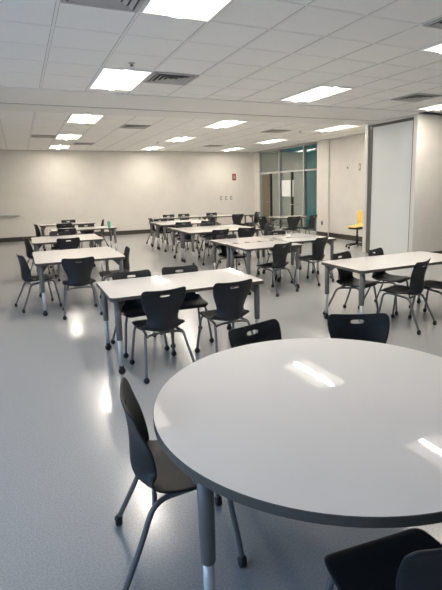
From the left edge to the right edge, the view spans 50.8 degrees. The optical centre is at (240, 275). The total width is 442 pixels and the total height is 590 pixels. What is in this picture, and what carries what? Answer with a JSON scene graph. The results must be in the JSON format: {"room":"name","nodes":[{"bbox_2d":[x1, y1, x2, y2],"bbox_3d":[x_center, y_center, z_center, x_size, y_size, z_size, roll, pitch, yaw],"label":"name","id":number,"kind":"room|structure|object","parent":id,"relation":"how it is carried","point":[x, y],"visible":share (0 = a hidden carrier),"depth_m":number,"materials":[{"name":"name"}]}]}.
{"room":"classroom","nodes":[
{"label":"classroom","id":0,"kind":"room"},
{"bbox_2d":[0,150,253,237],"bbox_3d":[-5.515,-2.991,16.909,13.650,3.178,0.150,-6,12,-25],"label":"wall","id":1,"kind":"structure","parent":0,"point":[126,189],"depth_m":17.23,"materials":[{"name":"white paint"}]},
{"bbox_2d":[0,223,253,242],"bbox_3d":[-5.422,-1.494,17.129,13.300,0.150,0.012,-6,12,-25],"label":"baseboard","id":2,"kind":"structure","parent":1,"relation":"attached to","point":[13,239],"depth_m":17.42,"materials":[{"name":"grey"}]},
{"bbox_2d":[0,226,441,589],"bbox_3d":[0.841,0.083,8.674,17.700,0.100,22.110,-6,12,-25],"label":"floor","id":3,"kind":"structure","parent":0,"point":[66,472],"depth_m":3.29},
{"bbox_2d":[15,253,61,312],"bbox_3d":[-2.988,0.073,6.775,0.552,0.803,0.522,-9,13,-36],"label":"chair","id":4,"kind":"object","parent":3,"relation":"on","point":[26,276],"visible":0.98,"depth_m":6.62,"materials":[{"name":"grey plastic"}]},
{"bbox_2d":[22,237,56,276],"bbox_3d":[-3.997,-0.345,9.114,0.552,0.803,0.522,-9,13,-36],"label":"chair","id":5,"kind":"object","parent":3,"relation":"on","point":[29,250],"visible":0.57,"depth_m":8.93,"materials":[{"name":"grey plastic"}]},
{"bbox_2d":[33,224,51,251],"bbox_3d":[-5.481,-1.028,12.909,0.552,0.803,0.522,-9,13,-34],"label":"chair","id":6,"kind":"object","parent":3,"relation":"on","point":[38,234],"visible":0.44,"depth_m":12.72,"materials":[{"name":"grey"}]},
{"bbox_2d":[49,231,69,271],"bbox_3d":[-3.895,-0.534,10.100,0.522,0.803,0.552,-6,12,-25],"label":"chair","id":7,"kind":"object","parent":3,"relation":"on","point":[55,247],"visible":0.41,"depth_m":10.18,"materials":[{"name":"grey plastic"}]},
{"bbox_2d":[56,223,71,228],"bbox_3d":[-4.933,-1.064,13.033,0.522,0.803,0.552,-6,12,-25],"label":"chair","id":8,"kind":"object","parent":3,"relation":"on","point":[68,225],"visible":0.22,"depth_m":12.80,"materials":[{"name":"grey plastic"}]},
{"bbox_2d":[57,228,75,234],"bbox_3d":[-4.214,-0.753,11.299,0.522,0.803,0.552,-6,12,-25],"label":"chair","id":9,"kind":"object","parent":3,"relation":"on","point":[72,231],"visible":0.22,"depth_m":11.09,"materials":[{"name":"grey plastic"}]},
{"bbox_2d":[39,221,94,250],"bbox_3d":[-5.104,-1.159,13.744,1.500,0.733,0.800,-6,12,-25],"label":"table","id":10,"kind":"object","parent":3,"relation":"on","point":[43,226],"visible":0.62,"depth_m":13.51,"materials":[{"name":"white laminate"}]},
{"bbox_2d":[31,234,103,270],"bbox_3d":[-3.524,-0.389,9.472,1.280,0.733,1.300,-6,12,-25],"label":"table","id":11,"kind":"object","parent":3,"relation":"on","point":[37,242],"visible":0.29,"depth_m":9.21,"materials":[{"name":"white laminate"}]},
{"bbox_2d":[56,237,80,281],"bbox_3d":[-3.321,-0.339,8.993,0.522,0.803,0.552,-6,12,-25],"label":"chair","id":12,"kind":"object","parent":3,"relation":"on","point":[74,243],"visible":0.43,"depth_m":8.78,"materials":[{"name":"grey plastic"}]},
{"bbox_2d":[61,219,79,244],"bbox_3d":[-5.236,-1.286,14.242,0.522,0.803,0.552,-6,12,-25],"label":"chair","id":13,"kind":"object","parent":3,"relation":"on","point":[73,220],"visible":0.33,"depth_m":14.36,"materials":[{"name":"grey plastic"}]},
{"bbox_2d":[32,247,124,315],"bbox_3d":[-2.459,0.044,7.050,1.190,0.733,1.400,-6,12,-25],"label":"table","id":14,"kind":"object","parent":3,"relation":"on","point":[42,259],"visible":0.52,"depth_m":6.73,"materials":[{"name":"white laminate"}]},
{"bbox_2d":[61,256,102,319],"bbox_3d":[-2.212,0.131,6.374,0.522,0.803,0.552,-6,12,-23],"label":"chair","id":15,"kind":"object","parent":3,"relation":"on","point":[78,274],"visible":0.98,"depth_m":6.19,"materials":[{"name":"grey plastic"}]},
{"bbox_2d":[50,226,116,250],"bbox_3d":[-3.990,-0.833,11.876,1.560,0.733,0.780,-6,12,-25],"label":"table","id":16,"kind":"object","parent":3,"relation":"on","point":[113,228],"visible":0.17,"depth_m":11.84,"materials":[{"name":"white laminate"}]},
{"bbox_2d":[78,223,97,248],"bbox_3d":[-4.073,-0.963,12.386,0.522,0.803,0.552,-6,12,-25],"label":"chair","id":17,"kind":"object","parent":3,"relation":"on","point":[90,224],"visible":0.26,"depth_m":12.50,"materials":[{"name":"grey plastic"}]},
{"bbox_2d":[89,219,108,247],"bbox_3d":[-4.301,-1.262,13.995,0.552,0.803,0.522,-5,11,-20],"label":"chair","id":18,"kind":"object","parent":3,"relation":"on","point":[102,223],"visible":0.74,"depth_m":13.91,"materials":[{"name":"grey"}]},
{"bbox_2d":[99,246,129,298],"bbox_3d":[-1.881,-0.013,7.089,0.552,0.803,0.522,-5,11,-20],"label":"chair","id":19,"kind":"object","parent":3,"relation":"on","point":[126,266],"visible":0.52,"depth_m":7.05,"materials":[{"name":"grey plastic"}]},
{"bbox_2d":[111,269,169,357],"bbox_3d":[-1.089,0.378,4.924,0.522,0.803,0.552,-7,12,-26],"label":"chair","id":20,"kind":"object","parent":3,"relation":"on","point":[133,308],"visible":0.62,"depth_m":4.96,"materials":[{"name":"grey plastic"}]},
{"bbox_2d":[146,218,167,244],"bbox_3d":[-2.604,-1.368,14.340,0.552,0.803,0.522,-7,12,-26],"label":"chair","id":21,"kind":"object","parent":3,"relation":"on","point":[150,219],"visible":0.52,"depth_m":14.16,"materials":[{"name":"grey plastic"}]},
{"bbox_2d":[129,286,194,383],"bbox_3d":[-0.748,0.486,4.309,0.522,0.803,0.552,-7,12,-28],"label":"chair","id":22,"kind":"object","parent":3,"relation":"on","point":[161,313],"visible":0.95,"depth_m":4.12,"materials":[{"name":"grey plastic"}]},
{"bbox_2d":[153,218,172,245],"bbox_3d":[-2.302,-1.251,13.687,0.522,0.803,0.552,-7,12,-26],"label":"chair","id":23,"kind":"object","parent":3,"relation":"on","point":[164,219],"visible":0.56,"depth_m":13.80,"materials":[{"name":"grey plastic"}]},
{"bbox_2d":[163,214,179,237],"bbox_3d":[-2.394,-1.652,15.817,0.522,0.803,0.552,-6,12,-25],"label":"chair","id":24,"kind":"object","parent":3,"relation":"on","point":[171,215],"visible":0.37,"depth_m":15.94,"materials":[{"name":"grey plastic"}]},
{"bbox_2d":[149,219,206,248],"bbox_3d":[-1.821,-1.211,13.601,1.570,0.733,0.735,-6,12,-25],"label":"table","id":25,"kind":"object","parent":3,"relation":"on","point":[151,223],"visible":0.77,"depth_m":13.53,"materials":[{"name":"white laminate"}]},
{"bbox_2d":[114,377,246,589],"bbox_3d":[-0.311,0.888,2.129,0.552,0.803,0.522,-5,11,-17],"label":"chair","id":26,"kind":"object","parent":3,"relation":"on","point":[150,465],"visible":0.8,"depth_m":2.00,"materials":[{"name":"grey plastic"}]},
{"bbox_2d":[97,268,263,373],"bbox_3d":[-0.621,0.422,4.819,1.530,0.733,0.860,-6,12,-25],"label":"table","id":27,"kind":"object","parent":3,"relation":"on","point":[117,292],"visible":0.82,"depth_m":4.70,"materials":[{"name":"white laminate"}]},
{"bbox_2d":[159,215,207,240],"bbox_3d":[-1.907,-1.586,15.590,1.500,0.733,0.700,-6,12,-25],"label":"table","id":28,"kind":"object","parent":3,"relation":"on","point":[198,216],"visible":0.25,"depth_m":15.45,"materials":[{"name":"white laminate"}]},
{"bbox_2d":[172,222,194,252],"bbox_3d":[-1.571,-1.036,12.457,0.522,0.803,0.552,-6,12,-22],"label":"chair","id":29,"kind":"object","parent":3,"relation":"on","point":[176,223],"visible":0.42,"depth_m":12.26,"materials":[{"name":"grey"}]},
{"bbox_2d":[178,213,192,226],"bbox_3d":[-1.909,-1.716,16.094,0.522,0.803,0.552,-6,12,-25],"label":"chair","id":30,"kind":"object","parent":3,"relation":"on","point":[188,213],"visible":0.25,"depth_m":16.21,"materials":[{"name":"grey plastic"}]},
{"bbox_2d":[155,221,216,251],"bbox_3d":[-1.498,-1.091,12.926,1.570,0.733,0.750,-6,12,-25],"label":"table","id":31,"kind":"object","parent":3,"relation":"on","point":[159,225],"visible":0.66,"depth_m":12.70,"materials":[{"name":"white laminate"}]},
{"bbox_2d":[160,265,213,347],"bbox_3d":[-0.621,0.320,5.172,0.522,0.803,0.552,-5,11,-21],"label":"chair","id":32,"kind":"object","parent":3,"relation":"on","point":[192,300],"visible":0.48,"depth_m":5.23,"materials":[{"name":"grey plastic"}]},
{"bbox_2d":[175,224,199,258],"bbox_3d":[-1.324,-0.836,11.366,0.522,0.803,0.552,-6,12,-25],"label":"chair","id":33,"kind":"object","parent":3,"relation":"on","point":[188,236],"visible":0.56,"depth_m":11.44,"materials":[{"name":"grey plastic"}]},
{"bbox_2d":[170,224,244,261],"bbox_3d":[-0.772,-0.793,11.258,1.700,0.733,0.735,-6,12,-25],"label":"table","id":34,"kind":"object","parent":3,"relation":"on","point":[174,230],"visible":0.55,"depth_m":11.12,"materials":[{"name":"white laminate"}]},
{"bbox_2d":[196,220,218,250],"bbox_3d":[-0.937,-1.107,12.748,0.522,0.803,0.552,-6,12,-25],"label":"chair","id":35,"kind":"object","parent":3,"relation":"on","point":[212,220],"visible":0.32,"depth_m":12.56,"materials":[{"name":"grey"}]},
{"bbox_2d":[199,222,216,255],"bbox_3d":[-0.744,-0.925,11.762,0.522,0.803,0.552,-8,12,-29],"label":"chair","id":36,"kind":"object","parent":3,"relation":"on","point":[208,236],"visible":0.55,"depth_m":11.85,"materials":[{"name":"grey"}]},
{"bbox_2d":[206,212,220,224],"bbox_3d":[-0.955,-1.790,16.358,0.522,0.803,0.552,-6,12,-25],"label":"chair","id":37,"kind":"object","parent":3,"relation":"on","point":[215,213],"visible":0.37,"depth_m":16.46,"materials":[{"name":"grey plastic"}]},
{"bbox_2d":[202,229,228,267],"bbox_3d":[-0.508,-0.599,10.012,0.522,0.803,0.552,-8,13,-32],"label":"chair","id":38,"kind":"object","parent":3,"relation":"on","point":[215,233],"visible":0.58,"depth_m":9.83,"materials":[{"name":"grey plastic"}]},
{"bbox_2d":[180,226,260,264],"bbox_3d":[-0.450,-0.673,10.583,1.700,0.733,0.750,-6,12,-25],"label":"table","id":39,"kind":"object","parent":3,"relation":"on","point":[192,233],"visible":0.56,"depth_m":10.43,"materials":[{"name":"white laminate"}]},
{"bbox_2d":[195,279,253,352],"bbox_3d":[-0.142,0.419,4.586,0.522,0.803,0.552,-7,12,-28],"label":"chair","id":40,"kind":"object","parent":3,"relation":"on","point":[229,302],"visible":0.83,"depth_m":4.40,"materials":[{"name":"grey plastic"}]},
{"bbox_2d":[216,234,246,271],"bbox_3d":[-0.184,-0.333,8.565,0.522,0.803,0.552,-7,12,-26],"label":"chair","id":41,"kind":"object","parent":3,"relation":"on","point":[223,253],"visible":0.58,"depth_m":8.62,"materials":[{"name":"grey plastic"}]},
{"bbox_2d":[208,214,254,226],"bbox_3d":[-0.332,-1.699,15.986,1.500,0.733,0.700,-6,12,-25],"label":"table","id":42,"kind":"object","parent":3,"relation":"on","point":[229,215],"visible":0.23,"depth_m":15.84,"materials":[{"name":"white laminate"}]},
{"bbox_2d":[227,214,243,237],"bbox_3d":[-0.160,-1.647,15.504,0.522,0.803,0.552,-6,12,-25],"label":"chair","id":43,"kind":"object","parent":3,"relation":"on","point":[236,219],"visible":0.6,"depth_m":15.30,"materials":[{"name":"grey plastic"}]},
{"bbox_2d":[210,237,276,280],"bbox_3d":[0.062,-0.267,8.360,1.020,0.738,0.775,-6,12,-25],"label":"table","id":44,"kind":"object","parent":3,"relation":"on","point":[225,242],"visible":0.53,"depth_m":8.30,"materials":[{"name":"white laminate"}]},
{"bbox_2d":[238,227,259,264],"bbox_3d":[0.081,-0.671,10.315,0.522,0.803,0.552,-5,11,-21],"label":"chair","id":45,"kind":"object","parent":3,"relation":"on","point":[242,233],"visible":0.35,"depth_m":10.09,"materials":[{"name":"grey plastic"}]},
{"bbox_2d":[245,212,262,234],"bbox_3d":[0.431,-1.807,16.274,0.552,0.803,0.522,-5,11,-20],"label":"chair","id":46,"kind":"object","parent":3,"relation":"on","point":[255,222],"visible":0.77,"depth_m":16.35,"materials":[{"name":"grey plastic"}]},
{"bbox_2d":[228,319,281,347],"bbox_3d":[0.201,0.730,2.898,0.522,0.803,0.552,-10,13,-37],"label":"chair","id":47,"kind":"object","parent":3,"relation":"on","point":[268,330],"visible":0.21,"depth_m":3.00,"materials":[{"name":"grey plastic"}]},
{"bbox_2d":[250,223,273,256],"bbox_3d":[0.543,-0.823,11.059,0.552,0.803,0.522,-6,12,-25],"label":"chair","id":48,"kind":"object","parent":3,"relation":"on","point":[268,227],"visible":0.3,"depth_m":11.17,"materials":[{"name":"grey plastic"}]},
{"bbox_2d":[227,240,301,294],"bbox_3d":[0.393,-0.142,7.668,1.020,0.733,0.750,-6,12,-25],"label":"table","id":49,"kind":"object","parent":3,"relation":"on","point":[253,246],"visible":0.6,"depth_m":7.53,"materials":[{"name":"white laminate"}]},
{"bbox_2d":[256,216,275,236],"bbox_3d":[0.740,-1.378,13.968,0.552,0.803,0.522,-10,14,-39],"label":"chair","id":50,"kind":"object","parent":3,"relation":"on","point":[263,221],"visible":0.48,"depth_m":13.80,"materials":[{"name":"grey plastic"}]},
{"bbox_2d":[256,242,298,296],"bbox_3d":[0.546,-0.126,7.379,0.522,0.803,0.552,-11,14,-42],"label":"chair","id":51,"kind":"object","parent":3,"relation":"on","point":[279,254],"visible":0.95,"depth_m":7.20,"materials":[{"name":"grey plastic"}]},
{"bbox_2d":[265,230,295,274],"bbox_3d":[0.785,-0.453,9.075,0.522,0.803,0.552,-7,12,-26],"label":"chair","id":52,"kind":"object","parent":3,"relation":"on","point":[281,231],"visible":0.32,"depth_m":9.13,"materials":[{"name":"grey plastic"}]},
{"bbox_2d":[267,215,306,233],"bbox_3d":[1.443,-1.454,14.465,1.240,0.733,1.240,-6,12,-25],"label":"table","id":53,"kind":"object","parent":3,"relation":"on","point":[273,218],"visible":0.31,"depth_m":14.38,"materials":[{"name":"white laminate"}]},
{"bbox_2d":[260,233,316,277],"bbox_3d":[0.911,-0.389,8.896,0.955,0.738,0.605,-6,12,-25],"label":"table","id":54,"kind":"object","parent":3,"relation":"on","point":[295,234],"visible":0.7,"depth_m":8.88,"materials":[{"name":"white laminate"}]},
{"bbox_2d":[282,216,302,243],"bbox_3d":[1.483,-1.328,13.608,0.522,0.803,0.552,-5,11,-20],"label":"chair","id":55,"kind":"object","parent":3,"relation":"on","point":[292,223],"visible":0.79,"depth_m":13.42,"materials":[{"name":"grey plastic"}]},
{"bbox_2d":[153,338,441,589],"bbox_3d":[0.421,0.898,2.168,1.594,0.733,1.594,-6,12,-25],"label":"round table","id":56,"kind":"object","parent":3,"relation":"on","point":[325,431],"visible":1,"depth_m":1.78,"materials":[{"name":"white laminate"}]},
{"bbox_2d":[276,236,335,283],"bbox_3d":[1.168,-0.291,8.360,0.955,0.733,0.570,-6,12,-25],"label":"table","id":57,"kind":"object","parent":3,"relation":"on","point":[330,241],"visible":0.54,"depth_m":8.24,"materials":[{"name":"white laminate"}]},
{"bbox_2d":[299,215,317,242],"bbox_3d":[2.037,-1.406,13.951,0.552,0.803,0.522,7,14,39],"label":"chair","id":58,"kind":"object","parent":3,"relation":"on","point":[312,218],"visible":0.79,"depth_m":13.78,"materials":[{"name":"grey plastic"}]},
{"bbox_2d":[294,236,334,285],"bbox_3d":[1.261,-0.272,8.056,0.552,0.803,0.522,8,14,40],"label":"chair","id":59,"kind":"object","parent":3,"relation":"on","point":[319,245],"visible":0.91,"depth_m":7.88,"materials":[{"name":"grey plastic"}]},
{"bbox_2d":[316,139,329,235],"bbox_3d":[2.742,-2.858,15.151,0.200,3.178,0.640,-6,12,-25],"label":"wall pier","id":60,"kind":"object","parent":3,"relation":"on","point":[323,146],"visible":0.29,"depth_m":15.06,"materials":[{"name":"white paint"}]},
{"bbox_2d":[316,231,327,236],"bbox_3d":[2.682,-1.360,15.389,0.012,0.150,0.640,-6,12,-25],"label":"baseboard","id":61,"kind":"object","parent":60,"relation":"attached to","point":[319,233],"visible":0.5,"depth_m":15.35,"materials":[{"name":"grey"}]},
{"bbox_2d":[323,251,378,314],"bbox_3d":[1.431,0.121,5.959,0.552,0.803,0.522,9,15,44],"label":"chair","id":62,"kind":"object","parent":3,"relation":"on","point":[345,278],"visible":0.73,"depth_m":5.99,"materials":[{"name":"grey plastic"}]},
{"bbox_2d":[346,211,362,248],"bbox_3d":[3.067,-1.206,12.318,0.584,0.969,0.627,-9,13,-34],"label":"chair","id":63,"kind":"object","parent":3,"relation":"on","point":[359,225],"visible":0.61,"depth_m":12.38,"materials":[{"name":"yellow plastic"}]},
{"bbox_2d":[327,313,389,343],"bbox_3d":[0.799,0.689,3.040,0.522,0.803,0.552,-1,11,1],"label":"chair","id":64,"kind":"object","parent":3,"relation":"on","point":[375,327],"visible":0.27,"depth_m":3.15,"materials":[{"name":"grey plastic"}]},
{"bbox_2d":[321,251,441,322],"bbox_3d":[1.919,0.170,5.826,1.690,0.733,0.790,-6,12,-25],"label":"table","id":65,"kind":"object","parent":3,"relation":"on","point":[370,264],"visible":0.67,"depth_m":5.63,"materials":[{"name":"white laminate"}]},
{"bbox_2d":[324,528,441,589],"bbox_3d":[0.541,1.004,1.408,0.522,0.803,0.552,-5,11,-19],"label":"chair","id":66,"kind":"object","parent":3,"relation":"on","point":[410,559],"visible":1,"depth_m":1.50,"materials":[{"name":"grey plastic"}]},
{"bbox_2d":[358,247,410,314],"bbox_3d":[1.946,0.060,6.217,0.552,0.803,0.522,8,15,42],"label":"chair","id":67,"kind":"object","parent":3,"relation":"on","point":[382,276],"visible":0.66,"depth_m":6.22,"materials":[{"name":"grey plastic"}]},
{"bbox_2d":[378,258,436,334],"bbox_3d":[1.945,0.206,5.447,0.552,0.803,0.522,8,15,42],"label":"chair","id":68,"kind":"object","parent":3,"relation":"on","point":[416,287],"visible":0.94,"depth_m":5.28,"materials":[{"name":"grey plastic"}]},
{"bbox_2d":[408,280,441,318],"bbox_3d":[2.429,0.150,5.680,0.552,0.803,0.522,9,15,44],"label":"chair","id":69,"kind":"object","parent":3,"relation":"on","point":[428,284],"visible":0.71,"depth_m":5.75,"materials":[{"name":"grey plastic"}]},
{"bbox_2d":[0,0,441,151],"bbox_3d":[0.766,-3.050,8.081,17.700,0.117,22.110,-6,12,-25],"label":"ceiling","id":70,"kind":"structure","parent":0,"point":[255,13],"depth_m":5.21,"materials":[{"name":"tile"}]},
{"bbox_2d":[31,135,55,137],"bbox_3d":[-5.091,-3.579,11.973,0.580,0.028,0.580,-6,12,-25],"label":"ceiling vent","id":71,"kind":"object","parent":70,"relation":"in","point":[32,136],"visible":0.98,"depth_m":12.00,"materials":[{"name":"grey metal"}]},
{"bbox_2d":[48,145,70,148],"bbox_3d":[-5.838,-4.126,14.942,0.602,0.022,1.208,-6,12,-25],"label":"recessed light","id":72,"kind":"object","parent":70,"relation":"in","point":[50,146],"visible":0.92,"depth_m":14.87,"materials":[{"name":"white plastic"}]},
{"bbox_2d":[55,134,82,139],"bbox_3d":[-4.538,-3.643,12.225,0.602,0.022,1.208,-6,12,-25],"label":"recessed light","id":73,"kind":"object","parent":70,"relation":"in","point":[59,136],"visible":0.97,"depth_m":12.16,"materials":[{"name":"white plastic"}]},
{"bbox_2d":[73,143,94,144],"bbox_3d":[-4.776,-3.994,14.126,0.580,0.028,0.580,-6,12,-25],"label":"ceiling vent","id":74,"kind":"object","parent":70,"relation":"in","point":[74,143],"visible":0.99,"depth_m":14.04,"materials":[{"name":"grey metal"}]},
{"bbox_2d":[66,113,104,123],"bbox_3d":[-3.115,-3.114,9.250,0.602,0.022,1.208,-6,12,-25],"label":"recessed light","id":75,"kind":"object","parent":70,"relation":"in","point":[73,118],"visible":0.86,"depth_m":9.20,"materials":[{"name":"white plastic"}]},
{"bbox_2d":[60,0,144,12],"bbox_3d":[-0.976,-2.049,3.368,0.580,0.028,0.580,-6,12,-25],"label":"ceiling vent","id":76,"kind":"object","parent":70,"relation":"in","point":[133,6],"visible":1,"depth_m":3.56,"materials":[{"name":"silver metal"}]},
{"bbox_2d":[89,67,152,90],"bbox_3d":[-1.595,-2.549,6.070,0.602,0.022,1.208,-6,12,-25],"label":"recessed light","id":77,"kind":"object","parent":70,"relation":"in","point":[108,78],"visible":0.98,"depth_m":6.00,"materials":[{"name":"white plastic"}]},
{"bbox_2d":[120,124,150,128],"bbox_3d":[-2.405,-3.379,10.576,0.580,0.028,0.580,-6,12,-25],"label":"ceiling vent","id":78,"kind":"object","parent":70,"relation":"in","point":[126,126],"visible":0.99,"depth_m":10.55,"materials":[{"name":"grey metal"}]},
{"bbox_2d":[140,146,163,149],"bbox_3d":[-3.079,-4.432,16.207,0.602,0.022,1.208,-6,12,-25],"label":"recessed light","id":79,"kind":"object","parent":70,"relation":"in","point":[148,147],"visible":1,"depth_m":16.25,"materials":[{"name":"white plastic"}]},
{"bbox_2d":[143,71,198,84],"bbox_3d":[-0.912,-2.558,6.047,0.580,0.028,0.580,-6,12,-25],"label":"ceiling vent","id":80,"kind":"object","parent":70,"relation":"in","point":[157,77],"visible":0.99,"depth_m":6.03,"materials":[{"name":"grey metal"}]},
{"bbox_2d":[165,137,195,141],"bbox_3d":[-1.780,-3.949,13.490,0.602,0.022,1.208,-6,12,-25],"label":"recessed light","id":81,"kind":"object","parent":70,"relation":"in","point":[174,139],"visible":0.99,"depth_m":13.51,"materials":[{"name":"white plastic"}]},
{"bbox_2d":[139,0,233,22],"bbox_3d":[-0.291,-2.064,3.345,0.602,0.022,1.208,-6,12,-25],"label":"recessed light","id":82,"kind":"object","parent":70,"relation":"in","point":[195,10],"visible":1,"depth_m":3.70,"materials":[{"name":"white plastic"}]},
{"bbox_2d":[203,145,224,146],"bbox_3d":[-0.914,-4.423,15.897,0.580,0.028,0.580,-6,12,-25],"label":"ceiling vent","id":83,"kind":"object","parent":70,"relation":"in","point":[207,145],"visible":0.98,"depth_m":15.84,"materials":[{"name":"grey metal"}]},
{"bbox_2d":[0,0,441,151],"bbox_3d":[0.174,-2.884,7.603,15.800,0.005,21.310,-6,12,-25],"label":"ceiling grid","id":84,"kind":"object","parent":70,"relation":"attached to","point":[57,1],"depth_m":5.56,"materials":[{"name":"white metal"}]},
{"bbox_2d":[0,86,441,124],"bbox_3d":[-0.343,-3.075,8.686,15.800,0.023,2.020,-6,12,-25],"label":"ceiling beam","id":85,"kind":"structure","parent":70,"relation":"attached to","point":[23,96],"depth_m":8.22,"materials":[{"name":"white paint"}]},
{"bbox_2d":[204,120,247,127],"bbox_3d":[-0.357,-3.420,10.515,0.602,0.022,1.208,-6,12,-25],"label":"recessed light","id":86,"kind":"object","parent":70,"relation":"in","point":[223,123],"visible":0.86,"depth_m":10.47,"materials":[{"name":"white plastic"}]},
{"bbox_2d":[219,148,244,150],"bbox_3d":[-0.321,-4.738,17.472,0.602,0.022,1.208,-6,12,-25],"label":"recessed light","id":87,"kind":"object","parent":70,"relation":"in","point":[228,149],"visible":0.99,"depth_m":17.57,"materials":[{"name":"white plastic"}]},
{"bbox_2d":[256,139,289,142],"bbox_3d":[0.979,-4.255,14.755,0.602,0.022,1.208,-6,12,-25],"label":"recessed light","id":88,"kind":"object","parent":70,"relation":"in","point":[270,140],"visible":0.99,"depth_m":14.61,"materials":[{"name":"white plastic"}]},
{"bbox_2d":[261,129,290,132],"bbox_3d":[0.905,-3.746,12.094,0.580,0.028,0.580,-6,12,-25],"label":"ceiling vent","id":89,"kind":"object","parent":70,"relation":"in","point":[271,130],"visible":0.99,"depth_m":12.10,"materials":[{"name":"grey metal"}]},
{"bbox_2d":[279,85,353,102],"bbox_3d":[1.164,-2.855,7.335,0.602,0.022,1.208,-6,12,-25],"label":"recessed light","id":90,"kind":"object","parent":70,"relation":"in","point":[322,91],"visible":1,"depth_m":7.28,"materials":[{"name":"white plastic"}]},
{"bbox_2d":[313,125,360,131],"bbox_3d":[2.401,-3.726,11.780,0.602,0.022,1.208,-6,12,-25],"label":"recessed light","id":91,"kind":"object","parent":70,"relation":"in","point":[338,127],"visible":0.92,"depth_m":11.77,"materials":[{"name":"white plastic"}]},
{"bbox_2d":[391,93,441,101],"bbox_3d":[2.950,-2.986,7.818,0.580,0.028,0.580,-6,12,-25],"label":"ceiling vent","id":92,"kind":"object","parent":70,"relation":"in","point":[416,97],"visible":0.98,"depth_m":7.80,"materials":[{"name":"grey metal"}]},
{"bbox_2d":[417,103,441,110],"bbox_3d":[3.922,-3.161,8.600,0.602,0.022,1.208,-6,12,-25],"label":"recessed light","id":93,"kind":"object","parent":70,"relation":"in","point":[437,107],"visible":1,"depth_m":8.94,"materials":[{"name":"white plastic"}]},
{"bbox_2d":[420,42,441,53],"bbox_3d":[2.467,-2.370,4.609,0.602,0.022,1.208,-6,12,-25],"label":"recessed light","id":94,"kind":"object","parent":70,"relation":"in","point":[437,48],"visible":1,"depth_m":4.99,"materials":[{"name":"white plastic"}]},
{"bbox_2d":[423,17,441,28],"bbox_3d":[2.043,-2.259,4.089,0.580,0.028,0.580,-6,12,-25],"label":"ceiling vent","id":95,"kind":"object","parent":70,"relation":"in","point":[437,23],"visible":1,"depth_m":4.20,"materials":[{"name":"grey metal"}]},
{"bbox_2d":[253,151,259,226],"bbox_3d":[0.724,-3.619,19.428,0.150,3.178,0.480,-6,12,-25],"label":"wall","id":96,"kind":"structure","parent":0,"point":[255,154],"depth_m":19.34,"materials":[{"name":"white paint"}]},
{"bbox_2d":[259,142,316,234],"bbox_3d":[1.710,-3.194,17.331,0.132,3.078,4.230,-6,12,-25],"label":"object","id":97,"kind":"structure","parent":96,"relation":"in","point":[298,163],"depth_m":17.07,"materials":[{"name":"clear glass"}]},
{"bbox_2d":[282,180,293,196],"bbox_3d":[1.740,-3.227,17.278,0.005,0.600,0.840,-6,12,-25],"label":"paper sheet","id":98,"kind":"object","parent":97,"relation":"attached to","point":[286,184],"visible":1,"depth_m":17.28,"materials":[{"name":"white paper"}]},
{"bbox_2d":[329,133,364,236],"bbox_3d":[3.659,-2.528,13.291,0.150,3.178,3.560,-6,12,-25],"label":"wall","id":99,"kind":"structure","parent":0,"point":[346,190],"depth_m":14.08,"materials":[{"name":"white paint"}]},
{"bbox_2d":[329,233,361,241],"bbox_3d":[3.575,-1.050,13.637,0.012,0.150,3.340,-6,12,-25],"label":"baseboard","id":100,"kind":"structure","parent":99,"relation":"attached to","point":[333,235],"depth_m":14.35,"materials":[{"name":"grey"}]},
{"bbox_2d":[417,114,441,251],"bbox_3d":[5.180,-2.209,11.414,4.020,3.178,1.620,-6,12,-25],"label":"wall","id":101,"kind":"structure","parent":0,"point":[430,200],"depth_m":10.05,"materials":[{"name":"white paint"}]},
{"bbox_2d":[9,103,371,120],"bbox_3d":[-2.218,-2.923,8.108,11.900,0.017,0.070,-6,12,-25],"label":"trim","id":102,"kind":"structure","parent":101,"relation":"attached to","point":[9,103],"depth_m":8.63,"materials":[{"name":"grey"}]},
{"bbox_2d":[366,117,413,254],"bbox_3d":[3.391,-1.933,10.607,0.080,3.020,1.420,-6,12,-25],"label":"door","id":103,"kind":"structure","parent":101,"relation":"in","point":[390,144],"depth_m":10.56,"materials":[{"name":"white metal"}]},
{"bbox_2d":[362,114,422,252],"bbox_3d":[3.404,-1.963,10.608,0.150,3.078,1.640,-6,12,-25],"label":"trim","id":104,"kind":"structure","parent":101,"relation":"attached to","point":[418,118],"depth_m":9.97,"materials":[{"name":"white paint"}]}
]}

